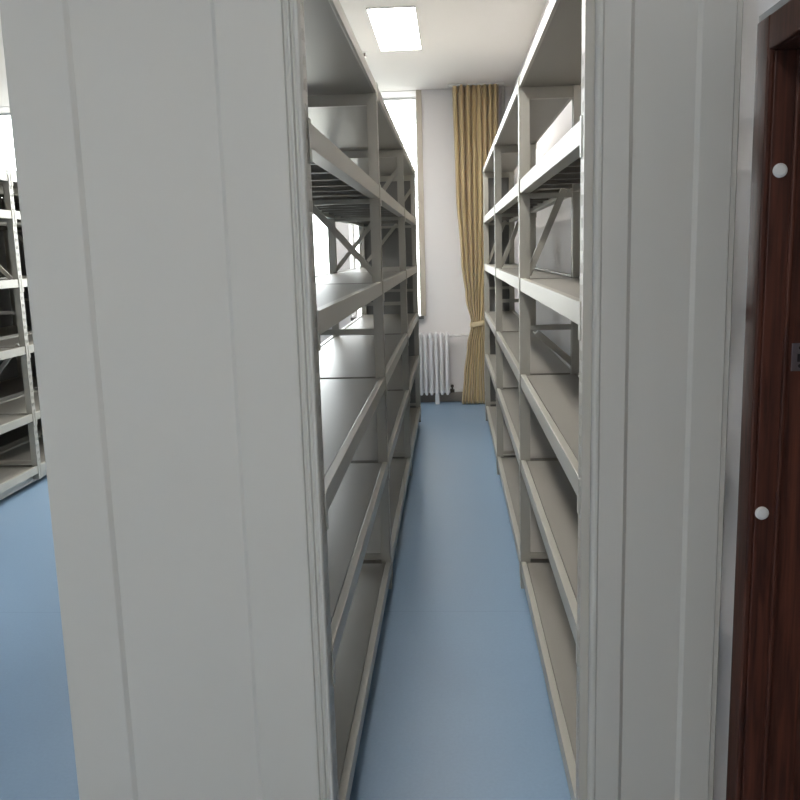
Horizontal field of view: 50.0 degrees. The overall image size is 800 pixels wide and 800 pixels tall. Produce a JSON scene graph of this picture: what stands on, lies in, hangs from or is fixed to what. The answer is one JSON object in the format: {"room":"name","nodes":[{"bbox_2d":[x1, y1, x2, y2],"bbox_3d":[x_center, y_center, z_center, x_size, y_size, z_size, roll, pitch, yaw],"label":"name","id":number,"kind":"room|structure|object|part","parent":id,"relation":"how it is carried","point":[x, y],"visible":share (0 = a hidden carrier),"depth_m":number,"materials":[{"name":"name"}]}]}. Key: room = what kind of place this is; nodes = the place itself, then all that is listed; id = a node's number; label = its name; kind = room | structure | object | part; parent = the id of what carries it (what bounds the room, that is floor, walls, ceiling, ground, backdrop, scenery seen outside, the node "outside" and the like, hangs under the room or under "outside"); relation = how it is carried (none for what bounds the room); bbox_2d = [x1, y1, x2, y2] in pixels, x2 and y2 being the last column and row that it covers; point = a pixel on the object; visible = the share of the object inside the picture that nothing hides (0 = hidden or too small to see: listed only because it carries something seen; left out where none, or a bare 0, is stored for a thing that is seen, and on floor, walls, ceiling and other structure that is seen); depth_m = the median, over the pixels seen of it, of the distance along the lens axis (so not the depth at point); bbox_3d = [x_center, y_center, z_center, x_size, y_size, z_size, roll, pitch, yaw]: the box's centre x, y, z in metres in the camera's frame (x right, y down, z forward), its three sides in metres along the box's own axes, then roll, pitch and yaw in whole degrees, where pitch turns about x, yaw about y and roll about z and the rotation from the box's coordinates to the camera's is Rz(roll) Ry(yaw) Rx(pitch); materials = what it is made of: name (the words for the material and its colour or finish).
{"room":"archive storage room","nodes":[
{"label":"archive storage room","id":0,"kind":"room"},
{"bbox_2d":[0,86,514,391],"bbox_3d":[-2.429,-1.540,9.285,7.260,3.185,0.450,-1,10,4],"label":"wall","id":1,"kind":"structure","parent":0,"point":[446,307],"depth_m":8.88,"materials":[{"name":"white paint"}]},
{"bbox_2d":[0,113,9,116],"bbox_3d":[-3.798,-1.945,9.254,1.765,2.294,0.470,-1,10,4],"label":"window","id":2,"kind":"structure","parent":1,"relation":"in","point":[1,114],"depth_m":9.26,"materials":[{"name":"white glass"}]},
{"bbox_2d":[351,90,425,320],"bbox_3d":[-0.140,-2.009,9.027,0.795,2.294,0.470,-1,10,4],"label":"window","id":3,"kind":"structure","parent":1,"relation":"in","point":[418,104],"depth_m":8.86,"materials":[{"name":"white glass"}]},
{"bbox_3d":[-0.123,-0.891,9.191,0.770,0.034,0.410,-1,10,4],"label":"sill","id":4,"kind":"part","parent":3,"relation":"part of","materials":[{"name":"stone"}]},
{"bbox_3d":[0.217,-1.999,8.809,0.055,2.260,0.019,-1,10,4],"label":"casing","id":5,"kind":"part","parent":3,"relation":"part of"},
{"bbox_2d":[420,392,461,401],"bbox_3d":[-2.400,0.016,9.318,7.259,0.104,0.013,-1,10,4],"label":"baseboard","id":6,"kind":"structure","parent":1,"relation":"attached to","point":[457,396],"depth_m":9.14,"materials":[{"name":"grey stone"}]},
{"bbox_2d":[454,86,504,391],"bbox_3d":[0.806,-1.548,8.802,0.558,3.185,0.095,-2,10,-5],"label":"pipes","id":7,"kind":"object","parent":1,"relation":"attached to","point":[502,87],"visible":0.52,"depth_m":8.56,"materials":[{"name":"white metal"}]},
{"bbox_2d":[0,0,546,106],"bbox_3d":[-2.837,-2.107,2.839,7.860,0.150,12.980,-1,10,4],"label":"ceiling","id":8,"kind":"structure","parent":0,"point":[462,41],"depth_m":6.73,"materials":[{"name":"white paint"}]},
{"bbox_2d":[366,5,420,50],"bbox_3d":[-0.026,-2.694,6.252,0.324,0.012,1.208,-1,10,4],"label":"recessed light","id":9,"kind":"object","parent":8,"relation":"in","point":[395,28],"visible":1,"depth_m":6.16,"materials":[{"name":"white plastic"}]},
{"bbox_2d":[448,82,503,403],"bbox_3d":[0.785,-1.529,8.666,0.551,3.172,0.114,-1,10,4],"label":"curtain","id":10,"kind":"object","parent":8,"relation":"hanging from","point":[475,105],"visible":0.83,"depth_m":8.57,"materials":[{"name":"beige fabric"}]},
{"bbox_3d":[0.741,-3.085,8.396,0.550,0.012,0.100,-1,10,4],"label":"rail","id":11,"kind":"part","parent":10,"relation":"part of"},
{"bbox_2d":[0,401,570,799],"bbox_3d":[-2.745,1.154,3.403,7.860,0.100,12.980,-1,10,4],"label":"floor","id":12,"kind":"structure","parent":0,"point":[458,707],"depth_m":3.44,"materials":[{"name":"blue plastic"}]},
{"bbox_2d":[0,192,42,452],"bbox_3d":[-3.480,-0.514,6.065,0.526,2.320,4.033,-1,10,4],"label":"shelving rack","id":13,"kind":"object","parent":12,"relation":"on","point":[11,377],"visible":0.32,"depth_m":7.86,"materials":[{"name":"grey metal"}]},
{"bbox_3d":[-3.741,-0.527,6.066,0.006,2.040,3.980,-1,10,4],"label":"panel","id":14,"kind":"part","parent":13,"relation":"part of","materials":[{"name":"grey metal"}]},
{"bbox_3d":[-3.596,-0.800,8.023,0.044,2.123,0.050,-1,10,4],"label":"post","id":15,"kind":"part","parent":13,"relation":"part of","materials":[{"name":"grey metal"}]},
{"bbox_3d":[-3.361,-0.874,8.036,0.510,2.290,0.018,-1,10,4],"label":"panel","id":16,"kind":"part","parent":13,"relation":"part of","materials":[{"name":"grey metal"}]},
{"bbox_2d":[0,168,46,499],"bbox_3d":[-2.878,-0.525,6.028,0.519,2.320,4.033,-1,10,4],"label":"shelving rack","id":17,"kind":"object","parent":12,"relation":"on","point":[22,464],"visible":0.34,"depth_m":6.02,"materials":[{"name":"grey metal"}]},
{"bbox_3d":[-2.654,0.543,6.189,0.030,0.088,4.000,-1,10,4],"label":"rail","id":18,"kind":"part","parent":17,"relation":"part of","materials":[{"name":"grey metal"}]},
{"bbox_2d":[0,0,420,799],"bbox_3d":[-0.314,-0.414,4.849,0.640,2.360,5.985,-1,10,4],"label":"shelving rack","id":19,"kind":"object","parent":12,"relation":"on","point":[227,482],"visible":1,"depth_m":1.93,"materials":[{"name":"grey metal"}]},
{"bbox_3d":[-0.199,0.115,1.949,0.042,2.200,0.050,-1,10,4],"label":"post","id":20,"kind":"part","parent":19,"relation":"part of","materials":[{"name":"grey metal"}]},
{"bbox_3d":[-0.440,-0.551,5.843,0.044,2.200,0.050,-1,10,4],"label":"post","id":21,"kind":"part","parent":19,"relation":"part of","materials":[{"name":"grey metal"}]},
{"bbox_3d":[-0.327,-0.886,7.760,0.044,2.200,0.050,-1,10,4],"label":"post","id":22,"kind":"part","parent":19,"relation":"part of","materials":[{"name":"grey metal"}]},
{"bbox_3d":[-0.089,-0.211,3.815,0.042,2.200,0.050,-1,10,4],"label":"post","id":23,"kind":"part","parent":19,"relation":"part of","materials":[{"name":"grey metal"}]},
{"bbox_3d":[-0.090,-0.912,7.782,0.510,2.270,0.018,-1,10,4],"label":"panel","id":24,"kind":"part","parent":19,"relation":"part of","materials":[{"name":"grey metal"}]},
{"bbox_3d":[0.028,-0.560,5.814,0.042,2.200,0.050,-1,10,4],"label":"post","id":25,"kind":"part","parent":19,"relation":"part of","materials":[{"name":"grey metal"}]},
{"bbox_3d":[0.141,-0.894,7.731,0.042,2.200,0.050,-1,10,4],"label":"post","id":26,"kind":"part","parent":19,"relation":"part of","materials":[{"name":"grey metal"}]},
{"bbox_2d":[419,332,454,403],"bbox_3d":[0.299,-0.327,8.975,0.536,0.750,0.106,-1,10,4],"label":"radiator","id":27,"kind":"object","parent":12,"relation":"on","point":[436,335],"visible":0.62,"depth_m":8.92,"materials":[{"name":"white metal"}]},
{"bbox_2d":[483,0,742,799],"bbox_3d":[0.723,-0.441,4.839,0.327,2.360,5.876,-1,10,3],"label":"shelving rack","id":28,"kind":"object","parent":12,"relation":"on","point":[610,453],"visible":1,"depth_m":2.00,"materials":[{"name":"grey metal"}]},
{"bbox_3d":[0.779,-0.906,7.692,0.044,2.200,0.050,-1,10,4],"label":"post","id":29,"kind":"part","parent":28,"relation":"part of","materials":[{"name":"grey metal"}]},
{"bbox_3d":[0.666,-0.571,5.774,0.044,2.200,0.050,-1,10,4],"label":"post","id":30,"kind":"part","parent":28,"relation":"part of","materials":[{"name":"grey metal"}]},
{"bbox_3d":[0.893,-0.929,7.721,0.265,2.270,0.018,-1,10,4],"label":"panel","id":31,"kind":"part","parent":28,"relation":"part of","materials":[{"name":"grey metal"}]},
{"bbox_3d":[1.002,-0.910,7.678,0.042,2.200,0.050,-1,10,4],"label":"post","id":32,"kind":"part","parent":28,"relation":"part of","materials":[{"name":"grey metal"}]},
{"bbox_3d":[0.548,-0.222,3.776,0.044,2.200,0.050,-1,10,4],"label":"post","id":33,"kind":"part","parent":28,"relation":"part of","materials":[{"name":"grey metal"}]},
{"bbox_3d":[0.890,-0.575,5.760,0.042,2.200,0.050,-1,10,4],"label":"post","id":34,"kind":"part","parent":28,"relation":"part of","materials":[{"name":"grey metal"}]},
{"bbox_3d":[0.772,-0.226,3.762,0.042,2.200,0.050,-1,10,4],"label":"post","id":35,"kind":"part","parent":28,"relation":"part of","materials":[{"name":"grey metal"}]},
{"bbox_3d":[0.444,0.087,2.009,0.044,2.200,0.050,-1,10,4],"label":"post","id":36,"kind":"part","parent":28,"relation":"part of","materials":[{"name":"grey metal"}]},
{"bbox_3d":[0.591,0.046,1.956,0.305,2.330,0.025,-1,10,4],"label":"panel","id":37,"kind":"part","parent":28,"relation":"part of","materials":[{"name":"grey metal"}]},
{"bbox_2d":[514,0,779,799],"bbox_3d":[0.937,-0.516,2.819,0.220,3.185,12.230,-1,10,4],"label":"wall","id":38,"kind":"structure","parent":0,"point":[555,255],"depth_m":2.06,"materials":[{"name":"white paint"}]},
{"bbox_2d":[726,0,799,799],"bbox_3d":[0.861,0.291,1.477,0.234,2.056,1.005,-1,10,4],"label":"door","id":39,"kind":"structure","parent":38,"relation":"in","point":[763,762],"depth_m":1.88,"materials":[{"name":"brown wood"}]},
{"bbox_3d":[0.853,-0.092,1.829,0.036,0.060,0.002,-1,10,4],"label":"strike plate","id":40,"kind":"part","parent":39,"relation":"part of","materials":[{"name":"metal"}]}
]}

